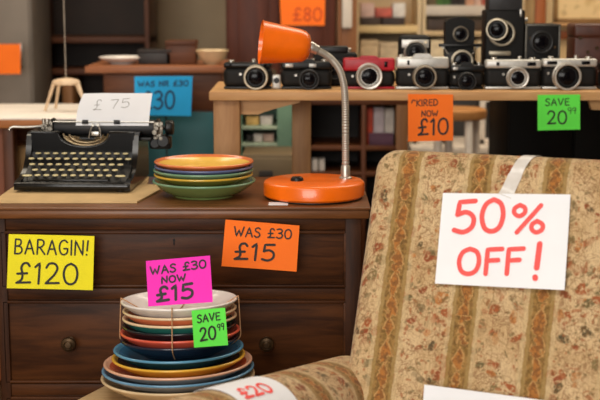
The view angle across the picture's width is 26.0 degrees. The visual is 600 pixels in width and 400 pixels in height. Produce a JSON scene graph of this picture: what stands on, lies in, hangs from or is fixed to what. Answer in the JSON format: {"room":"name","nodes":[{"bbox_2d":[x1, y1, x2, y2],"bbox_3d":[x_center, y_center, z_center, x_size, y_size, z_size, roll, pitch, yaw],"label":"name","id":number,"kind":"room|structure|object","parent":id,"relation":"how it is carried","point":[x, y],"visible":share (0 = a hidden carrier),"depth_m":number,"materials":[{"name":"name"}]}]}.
{"room":"second-hand shop","nodes":[
{"label":"second-hand shop","id":0,"kind":"room"},
{"bbox_2d":[157,0,336,59],"bbox_3d":[0.100,-1.122,6.352,5.400,2.700,0.100,0,9,0],"label":"wall","id":1,"kind":"structure","parent":0,"point":[204,21],"depth_m":6.34,"materials":[{"name":"paint"}]},
{"bbox_3d":[0.100,0.950,2.280,5.400,0.100,8.600,0,9,0],"label":"floor","id":2,"kind":"structure","parent":0,"visible":0},
{"bbox_2d":[17,141,25,175],"bbox_3d":[-0.834,0.221,4.001,0.090,0.794,0.140,0,9,0],"label":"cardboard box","id":3,"kind":"object","parent":2,"relation":"on","point":[21,145],"visible":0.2,"depth_m":3.88,"materials":[{"name":"cardboard"}]},
{"bbox_2d":[0,0,52,103],"bbox_3d":[-1.311,-0.534,5.373,0.491,1.850,0.420,0,9,0],"label":"locker","id":4,"kind":"object","parent":2,"relation":"on","point":[26,23],"visible":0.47,"depth_m":5.19,"materials":[{"name":"grey paint"}]},
{"bbox_2d":[0,44,20,73],"bbox_3d":[-1.194,-0.538,4.963,0.258,0.114,0.001,0,9,0],"label":"price tag","id":5,"kind":"object","parent":4,"relation":"attached to","point":[10,54],"visible":1,"depth_m":4.96,"materials":[{"name":"paper"}]},
{"bbox_2d":[0,104,78,385],"bbox_3d":[-0.786,0.166,4.037,0.551,0.890,0.482,0,9,0],"label":"side table","id":6,"kind":"object","parent":2,"relation":"on","point":[10,114],"visible":0.2,"depth_m":3.78,"materials":[{"name":"white laminate"}]},
{"bbox_2d":[49,0,157,103],"bbox_3d":[-0.902,-0.634,5.803,0.498,1.910,0.340,0,9,0],"label":"bookcase","id":7,"kind":"object","parent":2,"relation":"on","point":[94,29],"visible":0.19,"depth_m":5.91,"materials":[{"name":"brown wood"}]},
{"bbox_2d":[78,386,133,399],"bbox_3d":[-0.293,0.627,2.558,0.320,0.451,0.320,4,10,23],"label":"wooden stool","id":8,"kind":"object","parent":2,"relation":"on","point":[104,393],"visible":0.17,"depth_m":2.60,"materials":[{"name":"beige wood"}]},
{"bbox_2d":[101,368,254,399],"bbox_3d":[-0.243,0.363,2.592,0.306,0.049,0.306,4,10,25],"label":"plate","id":9,"kind":"object","parent":8,"relation":"on","point":[133,394],"visible":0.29,"depth_m":2.47,"materials":[{"name":"beige ceramic"}]},
{"bbox_2d":[101,361,253,393],"bbox_3d":[-0.242,0.346,2.589,0.302,0.045,0.302,4,10,25],"label":"plate","id":10,"kind":"object","parent":9,"relation":"on","point":[158,389],"visible":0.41,"depth_m":2.47,"materials":[{"name":"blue ceramic"}]},
{"bbox_2d":[103,351,251,384],"bbox_3d":[-0.242,0.333,2.587,0.295,0.045,0.295,4,10,25],"label":"plate","id":11,"kind":"object","parent":10,"relation":"on","point":[108,365],"visible":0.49,"depth_m":2.48,"materials":[{"name":"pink ceramic"}]},
{"bbox_2d":[111,349,244,377],"bbox_3d":[-0.241,0.322,2.585,0.265,0.044,0.265,4,10,25],"label":"plate","id":12,"kind":"object","parent":11,"relation":"on","point":[119,362],"visible":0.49,"depth_m":2.48,"materials":[{"name":"yellow ceramic"}]},
{"bbox_2d":[113,339,243,369],"bbox_3d":[-0.241,0.306,2.583,0.258,0.044,0.258,4,10,25],"label":"plate","id":13,"kind":"object","parent":12,"relation":"on","point":[121,351],"visible":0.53,"depth_m":2.49,"materials":[{"name":"teal ceramic"}]},
{"bbox_2d":[120,333,238,360],"bbox_3d":[-0.238,0.285,2.580,0.235,0.046,0.235,4,10,25],"label":"plate","id":14,"kind":"object","parent":13,"relation":"on","point":[160,354],"visible":0.46,"depth_m":2.49,"materials":[{"name":"blue ceramic"}]},
{"bbox_2d":[120,324,239,347],"bbox_3d":[-0.237,0.271,2.578,0.238,0.046,0.238,4,10,25],"label":"plate","id":15,"kind":"object","parent":14,"relation":"on","point":[137,342],"visible":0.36,"depth_m":2.48,"materials":[{"name":"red ceramic"}]},
{"bbox_2d":[122,319,236,340],"bbox_3d":[-0.238,0.258,2.575,0.227,0.045,0.227,4,10,25],"label":"plate","id":16,"kind":"object","parent":15,"relation":"on","point":[138,335],"visible":0.27,"depth_m":2.48,"materials":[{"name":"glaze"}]},
{"bbox_2d":[122,311,236,333],"bbox_3d":[-0.238,0.243,2.573,0.226,0.045,0.226,4,10,25],"label":"plate","id":17,"kind":"object","parent":16,"relation":"on","point":[138,327],"visible":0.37,"depth_m":2.48,"materials":[{"name":"teal ceramic"}]},
{"bbox_2d":[122,303,236,325],"bbox_3d":[-0.238,0.228,2.571,0.225,0.045,0.225,4,10,25],"label":"plate","id":18,"kind":"object","parent":17,"relation":"on","point":[137,319],"visible":0.31,"depth_m":2.48,"materials":[{"name":"ceramic"}]},
{"bbox_2d":[121,290,236,317],"bbox_3d":[-0.238,0.210,2.568,0.229,0.046,0.229,4,10,25],"label":"plate","id":19,"kind":"object","parent":18,"relation":"on","point":[220,298],"visible":0.63,"depth_m":2.58,"materials":[{"name":"white ceramic"}]},
{"bbox_2d":[146,256,212,306],"bbox_3d":[-0.233,0.157,2.513,0.131,0.098,0.018,0,9,2],"label":"price tag","id":20,"kind":"object","parent":19,"relation":"on","point":[176,281],"visible":1,"depth_m":2.51,"materials":[{"name":"paper"}]},
{"bbox_2d":[192,308,227,347],"bbox_3d":[-0.169,0.239,2.435,0.067,0.072,0.011,-2,9,-11],"label":"price tag","id":21,"kind":"object","parent":19,"relation":"attached to","point":[209,325],"visible":1,"depth_m":2.44,"materials":[{"name":"paper"}]},
{"bbox_2d":[119,295,240,359],"bbox_3d":[-0.237,0.243,2.571,0.174,0.120,0.169,-9,13,-43],"label":"string","id":22,"kind":"object","parent":17,"relation":"attached to","point":[237,295],"visible":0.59,"depth_m":2.56,"materials":[{"name":"fabric"}]},
{"bbox_2d":[85,60,227,176],"bbox_3d":[-0.470,0.032,4.505,0.457,1.010,0.415,0,9,0],"label":"sideboard","id":23,"kind":"object","parent":2,"relation":"on","point":[193,134],"visible":0.12,"depth_m":4.25,"materials":[{"name":"brown wood"}]},
{"bbox_2d":[99,55,139,63],"bbox_3d":[-0.596,-0.468,4.351,0.152,0.025,0.152,0,9,0],"label":"plate","id":24,"kind":"object","parent":23,"relation":"on","point":[114,59],"visible":0.96,"depth_m":4.30,"materials":[{"name":"white ceramic"}]},
{"bbox_2d":[137,48,170,63],"bbox_3d":[-0.482,-0.480,4.349,0.114,0.050,0.084,0,9,0],"label":"tin box","id":25,"kind":"object","parent":23,"relation":"on","point":[147,55],"visible":0.8,"depth_m":4.31,"materials":[{"name":"metal"}]},
{"bbox_2d":[134,76,191,115],"bbox_3d":[-0.423,-0.322,4.029,0.180,0.124,0.003,0,9,0],"label":"price tag","id":26,"kind":"object","parent":23,"relation":"attached to","point":[171,95],"visible":0.89,"depth_m":4.03,"materials":[{"name":"paper"}]},
{"bbox_2d":[165,40,197,63],"bbox_3d":[-0.395,-0.495,4.346,0.104,0.079,0.084,0,9,0],"label":"wooden box","id":27,"kind":"object","parent":23,"relation":"on","point":[182,51],"visible":0.95,"depth_m":4.31,"materials":[{"name":"brown wood"}]},
{"bbox_2d":[195,49,228,63],"bbox_3d":[-0.293,-0.476,4.329,0.112,0.048,0.112,0,9,0],"label":"bowl","id":28,"kind":"object","parent":23,"relation":"on","point":[208,56],"visible":1,"depth_m":4.29,"materials":[{"name":"beige ceramic"}]},
{"bbox_2d":[0,177,370,399],"bbox_3d":[-0.254,0.421,3.031,0.807,0.893,0.468,0,9,0],"label":"dresser","id":29,"kind":"object","parent":2,"relation":"on","point":[55,344],"visible":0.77,"depth_m":2.79,"materials":[{"name":"brown wood"}]},
{"bbox_2d":[7,234,93,289],"bbox_3d":[-0.525,0.131,2.735,0.187,0.119,0.008,0,9,0],"label":"price tag","id":30,"kind":"object","parent":29,"relation":"attached to","point":[66,262],"visible":1,"depth_m":2.73,"materials":[{"name":"paper"}]},
{"bbox_2d":[0,177,160,202],"bbox_3d":[-0.484,-0.025,2.975,0.354,0.004,0.377,0,9,0],"label":"mat","id":31,"kind":"object","parent":29,"relation":"on","point":[143,190],"visible":0.56,"depth_m":2.87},
{"bbox_2d":[8,118,173,191],"bbox_3d":[-0.492,-0.111,3.025,0.384,0.150,0.267,0,9,2],"label":"typewriter","id":32,"kind":"object","parent":31,"relation":"on","point":[60,155],"visible":1,"depth_m":3.01,"materials":[{"name":"black metal"}]},
{"bbox_2d":[62,133,108,145],"bbox_3d":[-0.499,-0.141,3.042,0.112,0.031,0.024,0,9,2],"label":"typebars","id":33,"kind":"object","parent":32,"relation":"on","point":[94,137],"depth_m":3.04,"materials":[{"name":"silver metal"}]},
{"bbox_2d":[76,93,151,125],"bbox_3d":[-0.438,-0.214,3.063,0.178,0.074,0.031,0,9,2],"label":"paper sheet","id":34,"kind":"object","parent":32,"relation":"on","point":[92,106],"visible":1,"depth_m":3.06,"materials":[{"name":"paper"}]},
{"bbox_2d":[152,177,254,199],"bbox_3d":[-0.214,-0.028,2.897,0.229,0.036,0.229,0,9,0],"label":"bowl","id":35,"kind":"object","parent":29,"relation":"on","point":[183,192],"visible":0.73,"depth_m":2.82,"materials":[{"name":"green ceramic"}]},
{"bbox_2d":[154,172,252,186],"bbox_3d":[-0.215,-0.047,2.894,0.220,0.027,0.220,0,9,0],"label":"plate","id":36,"kind":"object","parent":35,"relation":"on","point":[231,181],"visible":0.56,"depth_m":2.81,"materials":[{"name":"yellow ceramic"}]},
{"bbox_2d":[153,167,253,179],"bbox_3d":[-0.215,-0.057,2.893,0.223,0.027,0.223,0,9,0],"label":"plate","id":37,"kind":"object","parent":36,"relation":"on","point":[166,175],"visible":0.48,"depth_m":2.80,"materials":[{"name":"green ceramic"}]},
{"bbox_2d":[154,164,253,174],"bbox_3d":[-0.213,-0.066,2.891,0.220,0.027,0.220,0,9,0],"label":"plate","id":38,"kind":"object","parent":37,"relation":"on","point":[250,166],"visible":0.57,"depth_m":2.80,"materials":[{"name":"ceramic"}]},
{"bbox_2d":[154,154,253,170],"bbox_3d":[-0.213,-0.075,2.890,0.220,0.027,0.220,0,9,0],"label":"plate","id":39,"kind":"object","parent":38,"relation":"on","point":[192,162],"visible":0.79,"depth_m":2.94,"materials":[{"name":"orange ceramic"}]},
{"bbox_2d":[221,220,298,271],"bbox_3d":[-0.083,0.096,2.729,0.164,0.110,0.008,0,9,0],"label":"price tag","id":40,"kind":"object","parent":29,"relation":"attached to","point":[246,244],"visible":1,"depth_m":2.73,"materials":[{"name":"paper"}]},
{"bbox_2d":[268,202,287,204],"bbox_3d":[-0.046,0.008,2.781,0.042,0.001,0.034,0,9,0],"label":"paper slip","id":41,"kind":"object","parent":29,"relation":"on","point":[270,203],"visible":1,"depth_m":2.78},
{"bbox_2d":[258,20,364,204],"bbox_3d":[0.025,-0.198,2.843,0.235,0.389,0.223,0,9,0],"label":"desk lamp","id":42,"kind":"object","parent":29,"relation":"on","point":[278,43],"visible":1,"depth_m":2.81,"materials":[{"name":"orange metal"}]},
{"bbox_2d":[290,176,302,181],"bbox_3d":[-0.007,-0.047,2.849,0.029,0.009,0.029,0,9,0],"label":"switch","id":43,"kind":"object","parent":42,"relation":"attached to","point":[295,178],"depth_m":2.84,"materials":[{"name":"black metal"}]},
{"bbox_2d":[241,105,291,155],"bbox_3d":[-0.116,0.058,4.719,0.212,0.888,0.280,0,9,0],"label":"shelf unit","id":44,"kind":"object","parent":2,"relation":"on","point":[281,126],"visible":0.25,"depth_m":4.53,"materials":[{"name":"green paint"}]},
{"bbox_2d":[246,133,253,141],"bbox_3d":[-0.177,-0.221,4.593,0.024,0.026,0.074,0,9,0],"label":"carton","id":45,"kind":"object","parent":44,"relation":"on","point":[249,135],"visible":0.99,"depth_m":4.56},
{"bbox_2d":[246,115,259,124],"bbox_3d":[-0.166,-0.282,4.583,0.049,0.030,0.074,0,9,0],"label":"carton","id":46,"kind":"object","parent":44,"relation":"on","point":[250,119],"visible":0.99,"depth_m":4.55,"materials":[{"name":"cardboard"}]},
{"bbox_2d":[253,132,262,141],"bbox_3d":[-0.147,-0.222,4.593,0.034,0.028,0.074,0,9,0],"label":"carton","id":47,"kind":"object","parent":44,"relation":"on","point":[258,136],"visible":1,"depth_m":4.56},
{"bbox_2d":[260,114,272,124],"bbox_3d":[-0.117,-0.283,4.583,0.046,0.032,0.074,0,9,0],"label":"carton","id":48,"kind":"object","parent":44,"relation":"on","point":[266,119],"visible":1,"depth_m":4.55,"materials":[{"name":"cardboard"}]},
{"bbox_2d":[263,132,274,141],"bbox_3d":[-0.110,-0.222,4.593,0.040,0.028,0.074,0,9,0],"label":"carton","id":49,"kind":"object","parent":44,"relation":"on","point":[268,136],"visible":1,"depth_m":4.56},
{"bbox_2d":[242,146,291,176],"bbox_3d":[-0.101,0.192,4.404,0.176,0.723,0.244,0,9,0],"label":"chest","id":50,"kind":"object","parent":2,"relation":"on","point":[269,161],"visible":0.12,"depth_m":4.24,"materials":[{"name":"paint"}]},
{"bbox_2d":[226,0,356,74],"bbox_3d":[-0.032,-0.569,5.116,0.492,2.000,0.517,0,9,0],"label":"wardrobe","id":51,"kind":"object","parent":2,"relation":"on","point":[244,18],"depth_m":4.86,"materials":[{"name":"red wood"}]},
{"bbox_2d":[280,0,324,25],"bbox_3d":[0.008,-0.726,4.832,0.172,0.153,0.003,0,9,0],"label":"price tag","id":52,"kind":"object","parent":51,"relation":"attached to","point":[292,12],"visible":0.99,"depth_m":4.84,"materials":[{"name":"paper"}]},
{"bbox_2d":[311,101,407,276],"bbox_3d":[0.195,0.071,4.640,0.349,0.888,0.300,0,9,0],"label":"bookcase","id":53,"kind":"object","parent":2,"relation":"on","point":[326,116],"visible":0.16,"depth_m":4.59,"materials":[{"name":"brown wood"}]},
{"bbox_2d":[312,157,317,170],"bbox_3d":[0.051,-0.124,4.502,0.020,0.042,0.051,0,9,0],"label":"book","id":54,"kind":"object","parent":53,"relation":"on","point":[314,159],"visible":1,"depth_m":4.48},
{"bbox_2d":[319,157,324,170],"bbox_3d":[0.075,-0.124,4.502,0.020,0.042,0.051,0,9,0],"label":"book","id":55,"kind":"object","parent":53,"relation":"on","point":[321,159],"visible":1,"depth_m":4.48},
{"bbox_2d":[366,106,372,143],"bbox_3d":[0.242,-0.266,4.555,0.020,0.125,0.120,0,9,0],"label":"book","id":56,"kind":"object","parent":53,"relation":"on","point":[369,109],"visible":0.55,"depth_m":4.50,"materials":[{"name":"paper"}]},
{"bbox_2d":[372,105,383,132],"bbox_3d":[0.272,-0.267,4.555,0.035,0.127,0.120,0,9,0],"label":"book","id":57,"kind":"object","parent":53,"relation":"on","point":[378,110],"visible":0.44,"depth_m":4.49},
{"bbox_2d":[368,133,393,144],"bbox_3d":[0.278,-0.209,4.471,0.084,0.040,0.041,0,9,0],"label":"storage box","id":58,"kind":"object","parent":53,"relation":"on","point":[374,138],"visible":1,"depth_m":4.45,"materials":[{"name":"fabric"}]},
{"bbox_2d":[383,105,393,143],"bbox_3d":[0.308,-0.265,4.555,0.032,0.123,0.120,0,9,0],"label":"book","id":59,"kind":"object","parent":53,"relation":"on","point":[388,110],"visible":0.61,"depth_m":4.50,"materials":[{"name":"paper"}]},
{"bbox_2d":[167,150,599,399],"bbox_3d":[0.216,0.453,2.005,0.907,0.969,0.888,4,10,21],"label":"armchair","id":60,"kind":"object","parent":2,"relation":"on","point":[412,332],"visible":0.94,"depth_m":2.19,"materials":[{"name":"beige fabric"}]},
{"bbox_2d":[194,376,296,399],"bbox_3d":[-0.079,0.314,2.030,0.123,0.065,0.135,6,11,33],"label":"paper sign","id":61,"kind":"object","parent":60,"relation":"on","point":[257,387],"visible":1,"depth_m":2.03,"materials":[{"name":"paper"}]},
{"bbox_2d":[423,385,536,399],"bbox_3d":[0.302,0.374,2.107,0.221,0.120,0.034,4,10,22],"label":"paper sheet","id":62,"kind":"object","parent":60,"relation":"on","point":[431,392],"visible":1,"depth_m":2.13,"materials":[{"name":"paper"}]},
{"bbox_2d":[435,193,569,289],"bbox_3d":[0.339,0.067,2.181,0.225,0.158,0.063,4,10,22],"label":"paper sign","id":63,"kind":"object","parent":60,"relation":"attached to","point":[486,239],"visible":1,"depth_m":2.18,"materials":[{"name":"paper"}]},
{"bbox_2d":[498,155,541,198],"bbox_3d":[0.391,-0.044,2.239,0.034,0.067,0.132,7,12,38],"label":"tape","id":64,"kind":"object","parent":60,"relation":"attached to","point":[513,178],"visible":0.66,"depth_m":2.21,"materials":[{"name":"plastic"}]},
{"bbox_2d":[357,0,421,73],"bbox_3d":[0.363,-0.616,5.532,0.272,1.960,0.320,0,9,0],"label":"shelf unit","id":65,"kind":"object","parent":2,"relation":"on","point":[412,25],"visible":0.16,"depth_m":5.50,"materials":[{"name":"beige paint"}]},
{"bbox_2d":[359,39,378,56],"bbox_3d":[0.288,-0.607,5.448,0.074,0.130,0.133,0,9,0],"label":"carton","id":66,"kind":"object","parent":65,"relation":"on","point":[366,46],"visible":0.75,"depth_m":5.38,"materials":[{"name":"cardboard"}]},
{"bbox_2d":[359,17,380,24],"bbox_3d":[0.292,-0.748,5.430,0.083,0.032,0.143,0,9,0],"label":"storage box","id":67,"kind":"object","parent":65,"relation":"on","point":[363,20],"visible":0.96,"depth_m":5.36,"materials":[{"name":"cardboard"}]},
{"bbox_2d":[360,3,373,16],"bbox_3d":[0.279,-0.792,5.415,0.056,0.058,0.122,0,9,0],"label":"carton","id":68,"kind":"object","parent":67,"relation":"on","point":[366,9],"visible":0.99,"depth_m":5.36,"materials":[{"name":"cardboard"}]},
{"bbox_2d":[374,8,391,16],"bbox_3d":[0.345,-0.782,5.417,0.068,0.038,0.122,0,9,0],"label":"carton","id":69,"kind":"object","parent":67,"relation":"on","point":[378,12],"visible":0.99,"depth_m":5.36,"materials":[{"name":"cardboard"}]},
{"bbox_2d":[378,41,397,71],"bbox_3d":[0.373,-0.603,5.448,0.087,0.122,0.133,0,9,0],"label":"carton","id":70,"kind":"object","parent":65,"relation":"on","point":[386,49],"visible":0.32,"depth_m":5.38,"materials":[{"name":"cardboard"}]},
{"bbox_2d":[381,17,404,24],"bbox_3d":[0.386,-0.748,5.430,0.095,0.032,0.143,0,9,0],"label":"storage box","id":71,"kind":"object","parent":65,"relation":"on","point":[384,20],"visible":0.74,"depth_m":5.36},
{"bbox_2d":[391,3,404,16],"bbox_3d":[0.408,-0.792,5.415,0.052,0.058,0.122,0,9,0],"label":"carton","id":72,"kind":"object","parent":71,"relation":"on","point":[398,9],"visible":0.92,"depth_m":5.36,"materials":[{"name":"cardboard"}]},
{"bbox_2d":[209,81,599,173],"bbox_3d":[0.396,0.194,3.510,1.248,1.002,0.370,0,9,0],"label":"wooden table","id":73,"kind":"object","parent":2,"relation":"on","point":[229,105],"visible":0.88,"depth_m":3.28,"materials":[{"name":"brown wood"}]},
{"bbox_2d":[223,59,272,89],"bbox_3d":[-0.134,-0.321,3.319,0.128,0.076,0.062,0,9,0],"label":"camera","id":74,"kind":"object","parent":73,"relation":"on","point":[253,75],"visible":0.92,"depth_m":3.31,"materials":[{"name":"black metal"}]},
{"bbox_2d":[272,74,280,88],"bbox_3d":[-0.060,-0.304,3.329,0.022,0.038,0.024,0,9,0],"label":"meter","id":75,"kind":"object","parent":73,"relation":"on","point":[276,78],"visible":1,"depth_m":3.32,"materials":[{"name":"silver metal"}]},
{"bbox_2d":[280,58,332,89],"bbox_3d":[0.017,-0.322,3.321,0.134,0.079,0.058,0,9,0],"label":"camera","id":76,"kind":"object","parent":73,"relation":"on","point":[309,74],"visible":0.96,"depth_m":3.32,"materials":[{"name":"black metal"}]},
{"bbox_2d":[313,46,356,85],"bbox_3d":[0.093,-0.353,3.428,0.116,0.104,0.069,0,9,0],"label":"camera","id":77,"kind":"object","parent":73,"relation":"on","point":[338,52],"visible":0.34,"depth_m":3.42,"materials":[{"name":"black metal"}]},
{"bbox_2d":[343,55,395,89],"bbox_3d":[0.176,-0.326,3.320,0.137,0.084,0.058,0,9,0],"label":"camera","id":78,"kind":"object","parent":73,"relation":"on","point":[369,72],"visible":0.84,"depth_m":3.31,"materials":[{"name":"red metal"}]},
{"bbox_2d":[398,34,430,56],"bbox_3d":[0.303,-0.370,3.440,0.085,0.133,0.080,0,9,0],"label":"camera","id":79,"kind":"object","parent":73,"relation":"on","point":[408,44],"visible":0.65,"depth_m":3.41,"materials":[{"name":"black metal"}]},
{"bbox_2d":[395,53,449,88],"bbox_3d":[0.313,-0.328,3.316,0.140,0.089,0.066,0,9,0],"label":"camera","id":80,"kind":"object","parent":73,"relation":"on","point":[421,70],"visible":1,"depth_m":3.31,"materials":[{"name":"silver metal"}]},
{"bbox_2d":[408,94,452,141],"bbox_3d":[0.326,-0.205,3.248,0.114,0.118,0.007,0,9,0],"label":"price tag","id":81,"kind":"object","parent":73,"relation":"hanging from","point":[430,116],"visible":1,"depth_m":3.25,"materials":[{"name":"paper"}]},
{"bbox_2d":[438,17,481,85],"bbox_3d":[0.419,-0.392,3.428,0.111,0.180,0.132,0,9,0],"label":"camera","id":82,"kind":"object","parent":73,"relation":"on","point":[458,45],"visible":0.76,"depth_m":3.40,"materials":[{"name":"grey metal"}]},
{"bbox_2d":[443,17,474,54],"bbox_3d":[0.419,-0.432,3.434,0.077,0.102,0.052,0,9,0],"label":"hood","id":83,"kind":"object","parent":82,"relation":"attached to","point":[458,32],"depth_m":3.41,"materials":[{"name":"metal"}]},
{"bbox_2d":[448,62,484,89],"bbox_3d":[0.426,-0.315,3.320,0.092,0.071,0.062,0,9,0],"label":"camera","id":84,"kind":"object","parent":73,"relation":"on","point":[464,75],"visible":0.98,"depth_m":3.31,"materials":[{"name":"black metal"}]},
{"bbox_2d":[481,0,527,85],"bbox_3d":[0.539,-0.435,3.421,0.117,0.269,0.141,0,9,0],"label":"camera","id":85,"kind":"object","parent":73,"relation":"on","point":[503,21],"visible":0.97,"depth_m":3.40,"materials":[{"name":"grey metal"}]},
{"bbox_2d":[485,0,522,9],"bbox_3d":[0.538,-0.538,3.432,0.088,0.070,0.076,0,9,0],"label":"hood","id":86,"kind":"object","parent":85,"relation":"attached to","point":[489,4],"depth_m":3.40,"materials":[{"name":"grey metal"}]},
{"bbox_2d":[484,56,541,88],"bbox_3d":[0.544,-0.325,3.321,0.147,0.082,0.056,0,9,0],"label":"camera","id":87,"kind":"object","parent":73,"relation":"on","point":[519,73],"visible":1,"depth_m":3.32,"materials":[{"name":"silver metal"}]},
{"bbox_2d":[524,23,560,85],"bbox_3d":[0.637,-0.387,3.454,0.092,0.162,0.107,0,9,0],"label":"camera","id":88,"kind":"object","parent":73,"relation":"on","point":[541,40],"visible":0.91,"depth_m":3.41,"materials":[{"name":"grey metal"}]},
{"bbox_2d":[538,95,579,130],"bbox_3d":[0.646,-0.218,3.247,0.108,0.090,0.006,0,9,0],"label":"price tag","id":89,"kind":"object","parent":73,"relation":"hanging from","point":[555,112],"visible":1,"depth_m":3.25,"materials":[{"name":"paper"}]},
{"bbox_2d":[540,55,597,89],"bbox_3d":[0.689,-0.324,3.317,0.145,0.087,0.066,0,9,0],"label":"camera","id":90,"kind":"object","parent":73,"relation":"on","point":[556,73],"visible":1,"depth_m":3.31,"materials":[{"name":"silver metal"}]},
{"bbox_2d":[566,23,599,84],"bbox_3d":[0.790,-0.390,3.476,0.140,0.162,0.107,0,9,0],"label":"case","id":91,"kind":"object","parent":73,"relation":"on","point":[583,39],"visible":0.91,"depth_m":3.42,"materials":[{"name":"brown leather"}]},
{"bbox_2d":[597,62,599,88],"bbox_3d":[0.819,-0.321,3.320,0.114,0.075,0.060,0,9,0],"label":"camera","id":92,"kind":"object","parent":73,"relation":"on","point":[598,80],"visible":1,"depth_m":3.33,"materials":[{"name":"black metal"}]},
{"bbox_2d":[408,137,487,153],"bbox_3d":[0.621,0.097,5.181,0.393,0.664,0.360,0,9,0],"label":"shelf","id":93,"kind":"object","parent":2,"relation":"on","point":[458,142],"visible":0.1,"depth_m":4.97,"materials":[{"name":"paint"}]},
{"bbox_2d":[412,141,443,143],"bbox_3d":[0.504,-0.296,5.047,0.136,0.154,0.024,0,9,0],"label":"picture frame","id":94,"kind":"object","parent":93,"relation":"on","point":[413,142],"visible":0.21,"depth_m":5.05,"materials":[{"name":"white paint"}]},
{"bbox_2d":[479,101,488,143],"bbox_3d":[0.732,-0.309,5.025,0.078,0.187,0.024,0,9,0],"label":"picture frame","id":95,"kind":"object","parent":93,"relation":"on","point":[483,124],"visible":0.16,"depth_m":5.02,"materials":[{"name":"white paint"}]},
{"bbox_2d":[485,102,488,137],"bbox_3d":[0.732,-0.310,5.030,0.058,0.167,0.008,0,9,0],"label":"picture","id":96,"kind":"object","parent":95,"relation":"attached to","point":[486,103],"depth_m":5.03},
{"bbox_2d":[434,106,486,153],"bbox_3d":[0.556,0.092,4.654,0.203,0.843,0.203,4,10,22],"label":"bar stool","id":97,"kind":"object","parent":2,"relation":"on","point":[471,115],"visible":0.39,"depth_m":4.53,"materials":[{"name":"brown wood"}]},
{"bbox_2d":[453,101,479,136],"bbox_3d":[0.657,-0.018,5.383,0.419,0.826,0.034,0,9,0],"label":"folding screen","id":98,"kind":"object","parent":2,"relation":"on","point":[458,126],"visible":0.04,"depth_m":5.32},
{"bbox_2d":[421,0,524,106],"bbox_3d":[0.714,-0.616,5.532,0.421,1.960,0.320,0,9,0],"label":"shelf unit","id":99,"kind":"object","parent":2,"relation":"on","point":[427,11],"visible":0.06,"depth_m":5.35,"materials":[{"name":"beige paint"}]},
{"bbox_2d":[426,0,435,4],"bbox_3d":[0.544,-0.877,5.415,0.034,0.130,0.130,0,9,0],"label":"book","id":100,"kind":"object","parent":99,"relation":"on","point":[428,2],"visible":0.78,"depth_m":5.36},
{"bbox_2d":[426,18,448,30],"bbox_3d":[0.580,-0.734,5.432,0.107,0.048,0.143,0,9,0],"label":"storage box","id":101,"kind":"object","parent":99,"relation":"on","point":[432,24],"visible":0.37,"depth_m":5.37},
{"bbox_2d":[431,39,443,56],"bbox_3d":[0.570,-0.594,5.450,0.087,0.154,0.133,0,9,0],"label":"carton","id":102,"kind":"object","parent":99,"relation":"on","point":[436,51],"visible":0.07,"depth_m":5.38,"materials":[{"name":"cardboard"}]},
{"bbox_2d":[436,0,441,4],"bbox_3d":[0.577,-0.881,5.428,0.023,0.133,0.130,0,9,0],"label":"book","id":103,"kind":"object","parent":99,"relation":"on","point":[438,2],"visible":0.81,"depth_m":5.37,"materials":[{"name":"green paper"}]},
{"bbox_2d":[442,0,449,4],"bbox_3d":[0.606,-0.889,5.425,0.030,0.150,0.130,0,9,0],"label":"book","id":104,"kind":"object","parent":99,"relation":"on","point":[444,2],"visible":0.78,"depth_m":5.37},
{"bbox_2d":[450,0,457,4],"bbox_3d":[0.637,-0.883,5.416,0.030,0.141,0.130,0,9,0],"label":"book","id":105,"kind":"object","parent":99,"relation":"on","point":[452,2],"visible":0.79,"depth_m":5.36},
{"bbox_2d":[458,0,464,4],"bbox_3d":[0.669,-0.888,5.427,0.028,0.148,0.130,0,9,0],"label":"book","id":106,"kind":"object","parent":99,"relation":"on","point":[460,2],"visible":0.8,"depth_m":5.37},
{"bbox_2d":[465,0,473,4],"bbox_3d":[0.702,-0.879,5.425,0.034,0.130,0.130,0,9,0],"label":"book","id":107,"kind":"object","parent":99,"relation":"on","point":[467,2],"visible":0.77,"depth_m":5.37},
{"bbox_2d":[469,18,481,30],"bbox_3d":[0.699,-0.734,5.432,0.120,0.048,0.143,0,9,0],"label":"storage box","id":108,"kind":"object","parent":99,"relation":"on","point":[478,22],"visible":0.23,"depth_m":5.36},
{"bbox_2d":[474,39,480,61],"bbox_3d":[0.791,-0.594,5.450,0.120,0.154,0.133,0,9,0],"label":"carton","id":109,"kind":"object","parent":99,"relation":"on","point":[477,41],"visible":0.09,"depth_m":5.38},
{"bbox_2d":[474,0,480,4],"bbox_3d":[0.734,-0.888,5.413,0.028,0.152,0.130,0,9,0],"label":"book","id":110,"kind":"object","parent":99,"relation":"on","point":[476,2],"visible":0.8,"depth_m":5.36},
{"bbox_2d":[488,101,599,159],"bbox_3d":[0.835,0.117,4.214,0.402,0.932,0.415,0,9,0],"label":"base cabinet","id":111,"kind":"object","parent":2,"relation":"on","point":[513,125],"visible":0.02,"depth_m":3.97,"materials":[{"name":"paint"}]},
{"bbox_2d":[525,0,599,57],"bbox_3d":[1.169,-0.541,5.258,0.506,1.900,0.445,0,9,0],"label":"tall cabinet","id":112,"kind":"object","parent":2,"relation":"on","point":[536,11],"visible":0.02,"depth_m":5.08,"materials":[{"name":"wood"}]},
{"bbox_2d":[553,0,599,21],"bbox_3d":[1.157,-0.855,5.001,0.357,0.340,0.022,0,9,0],"label":"framed map","id":113,"kind":"object","parent":112,"relation":"on","point":[563,10],"visible":1,"depth_m":5.01,"materials":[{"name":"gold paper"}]},
{"bbox_3d":[0.100,-1.814,1.835,5.400,0.100,8.600,0,9,0],"label":"ceiling","id":114,"kind":"structure","parent":0,"visible":0},
{"bbox_2d":[44,0,82,110],"bbox_3d":[-0.704,-1.165,3.804,0.134,1.808,0.106,0,9,0],"label":"lamp","id":115,"kind":"object","parent":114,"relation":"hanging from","point":[61,81],"visible":0.82,"depth_m":3.91,"materials":[{"name":"brown wood"}]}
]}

